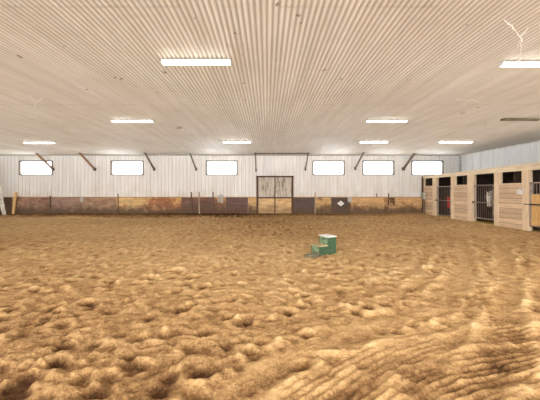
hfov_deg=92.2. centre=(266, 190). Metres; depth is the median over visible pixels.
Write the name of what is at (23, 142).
ceiling light
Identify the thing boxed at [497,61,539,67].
ceiling light
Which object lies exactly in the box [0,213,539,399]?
floor
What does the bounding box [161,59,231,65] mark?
ceiling light
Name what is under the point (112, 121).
diffuser
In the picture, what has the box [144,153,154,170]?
knee brace
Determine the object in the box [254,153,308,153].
rail
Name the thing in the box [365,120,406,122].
ceiling light
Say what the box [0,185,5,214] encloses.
ladder
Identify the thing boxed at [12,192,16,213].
wooden plank
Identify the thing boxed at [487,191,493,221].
horse
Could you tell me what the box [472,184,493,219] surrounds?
gate
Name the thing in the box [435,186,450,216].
gate
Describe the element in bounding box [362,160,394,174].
window
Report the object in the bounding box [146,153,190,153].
rail
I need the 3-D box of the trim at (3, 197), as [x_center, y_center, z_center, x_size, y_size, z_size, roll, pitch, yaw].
[-9.807,0.385,16.188,18.285,0.045,0.085,0,0,0]
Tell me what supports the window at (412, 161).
in the wall at (173, 176)
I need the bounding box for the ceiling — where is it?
[0,0,539,154]
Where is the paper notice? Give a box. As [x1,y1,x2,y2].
[517,189,524,193]
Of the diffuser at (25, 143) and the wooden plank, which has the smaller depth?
the diffuser at (25, 143)
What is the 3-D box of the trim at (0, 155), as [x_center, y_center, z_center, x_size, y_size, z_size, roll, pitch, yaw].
[-3.450,-2.219,16.206,31.100,0.038,0.052,0,0,0]
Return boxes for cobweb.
[497,20,527,62]
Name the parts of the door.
kick panel, kick panel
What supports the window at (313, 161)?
in the wall at (173, 176)
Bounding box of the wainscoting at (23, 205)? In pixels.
[0,198,421,213]
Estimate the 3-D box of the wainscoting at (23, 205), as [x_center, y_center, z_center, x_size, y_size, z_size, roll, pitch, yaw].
[-4.641,1.004,16.199,28.582,1.192,0.062,0,0,0]
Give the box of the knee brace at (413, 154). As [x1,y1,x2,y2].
[402,153,416,169]
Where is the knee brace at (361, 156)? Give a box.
[354,152,364,169]
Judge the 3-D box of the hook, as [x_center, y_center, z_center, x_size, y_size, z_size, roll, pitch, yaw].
[7.723,0.518,16.128,0.432,0.752,0.079,0,0,0]
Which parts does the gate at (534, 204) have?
gate frame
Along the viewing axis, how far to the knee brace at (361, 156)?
15.68 m
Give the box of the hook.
[388,193,394,204]
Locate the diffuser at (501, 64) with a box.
[500,63,539,66]
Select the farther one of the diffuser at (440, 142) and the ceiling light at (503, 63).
the diffuser at (440, 142)
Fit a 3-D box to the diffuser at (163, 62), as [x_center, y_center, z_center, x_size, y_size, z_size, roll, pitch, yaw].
[-1.206,-2.189,4.448,1.140,0.038,0.106,0,0,0]
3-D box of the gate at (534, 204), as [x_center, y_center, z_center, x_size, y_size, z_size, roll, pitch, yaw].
[9.697,0.490,9.082,0.074,1.628,1.423,0,0,0]
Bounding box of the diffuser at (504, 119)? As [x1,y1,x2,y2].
[504,119,538,120]
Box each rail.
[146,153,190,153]
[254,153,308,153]
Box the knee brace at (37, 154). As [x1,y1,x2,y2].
[35,153,53,170]
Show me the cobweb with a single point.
(521, 40)
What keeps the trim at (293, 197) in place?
attached to the wall at (173, 176)
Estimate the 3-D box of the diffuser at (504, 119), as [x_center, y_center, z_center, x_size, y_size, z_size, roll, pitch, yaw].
[7.826,-2.189,8.042,1.074,0.038,0.106,0,0,0]
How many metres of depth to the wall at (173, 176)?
16.25 m
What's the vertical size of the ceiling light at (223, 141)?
0.068 m
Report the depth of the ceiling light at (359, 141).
11.65 m
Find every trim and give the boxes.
[0,155,459,155]
[3,197,255,197]
[293,197,420,197]
[459,156,460,171]
[460,140,539,155]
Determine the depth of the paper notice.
9.91 m
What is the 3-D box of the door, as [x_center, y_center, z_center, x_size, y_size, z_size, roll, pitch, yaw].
[0.494,0.330,16.200,2.338,2.540,0.200,0,0,0]
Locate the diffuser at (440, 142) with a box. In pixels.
[440,142,471,142]
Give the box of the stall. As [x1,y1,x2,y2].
[423,162,539,230]
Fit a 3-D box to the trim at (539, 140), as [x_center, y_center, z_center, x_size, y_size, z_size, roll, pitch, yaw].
[12.061,-2.214,5.125,0.042,0.048,22.250,0,0,0]
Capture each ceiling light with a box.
[23,142,55,143]
[111,120,153,122]
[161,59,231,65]
[223,141,250,142]
[359,141,387,142]
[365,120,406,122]
[438,141,472,142]
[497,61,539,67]
[500,118,539,120]
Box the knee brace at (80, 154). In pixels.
[78,153,95,170]
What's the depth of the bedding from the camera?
11.53 m
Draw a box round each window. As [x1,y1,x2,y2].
[19,160,52,174]
[110,160,143,174]
[206,160,237,174]
[312,160,344,174]
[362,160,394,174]
[411,160,443,174]
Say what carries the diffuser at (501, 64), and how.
attached to the ceiling light at (503, 63)
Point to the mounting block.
(326, 245)
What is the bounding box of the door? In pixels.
[256,176,293,213]
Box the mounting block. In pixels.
[311,234,336,255]
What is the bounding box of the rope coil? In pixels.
[303,252,321,257]
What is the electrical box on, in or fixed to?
attached to the wall at (173, 176)
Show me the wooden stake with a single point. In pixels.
(198, 192)
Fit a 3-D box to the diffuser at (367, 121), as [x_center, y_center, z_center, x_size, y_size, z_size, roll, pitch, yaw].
[3.758,-2.189,8.193,1.236,0.038,0.106,0,0,0]
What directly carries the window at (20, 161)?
in the wall at (173, 176)
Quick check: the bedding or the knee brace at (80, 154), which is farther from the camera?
the knee brace at (80, 154)
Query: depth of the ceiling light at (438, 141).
11.64 m
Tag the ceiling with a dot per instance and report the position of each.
(304, 76)
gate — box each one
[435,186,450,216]
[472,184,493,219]
[524,182,539,227]
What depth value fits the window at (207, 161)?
16.20 m
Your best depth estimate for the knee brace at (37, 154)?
15.85 m
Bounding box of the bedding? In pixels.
[466,220,493,225]
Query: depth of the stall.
12.31 m
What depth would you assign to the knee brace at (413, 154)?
15.83 m
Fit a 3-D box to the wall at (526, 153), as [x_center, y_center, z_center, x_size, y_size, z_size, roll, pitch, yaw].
[12.092,-0.310,5.125,0.016,3.920,22.250,0,0,0]
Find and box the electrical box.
[421,191,425,212]
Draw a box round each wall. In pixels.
[0,156,458,196]
[461,142,539,173]
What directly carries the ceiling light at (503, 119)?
attached to the ceiling
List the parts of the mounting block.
panel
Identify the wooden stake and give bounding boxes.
[198,192,199,213]
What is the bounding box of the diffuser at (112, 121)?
[112,121,151,121]
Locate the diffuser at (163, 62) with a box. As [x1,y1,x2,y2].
[162,61,229,64]
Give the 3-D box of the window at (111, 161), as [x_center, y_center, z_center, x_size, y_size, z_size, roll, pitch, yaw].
[-8.731,-1.447,16.270,2.040,0.909,0.140,0,0,0]
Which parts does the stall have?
board panel, post, post, board panel, post, post, board panel, post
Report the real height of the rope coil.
0.098 m
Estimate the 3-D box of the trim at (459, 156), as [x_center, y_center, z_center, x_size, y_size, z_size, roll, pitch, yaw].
[12.046,-0.285,16.196,0.072,3.770,0.072,0,0,0]
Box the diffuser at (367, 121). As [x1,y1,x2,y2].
[367,121,406,121]
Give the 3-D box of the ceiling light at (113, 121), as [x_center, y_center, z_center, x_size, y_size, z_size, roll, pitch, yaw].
[-4.230,-2.201,8.193,1.316,0.068,0.116,0,0,0]
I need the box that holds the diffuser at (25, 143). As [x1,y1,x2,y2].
[25,143,54,143]

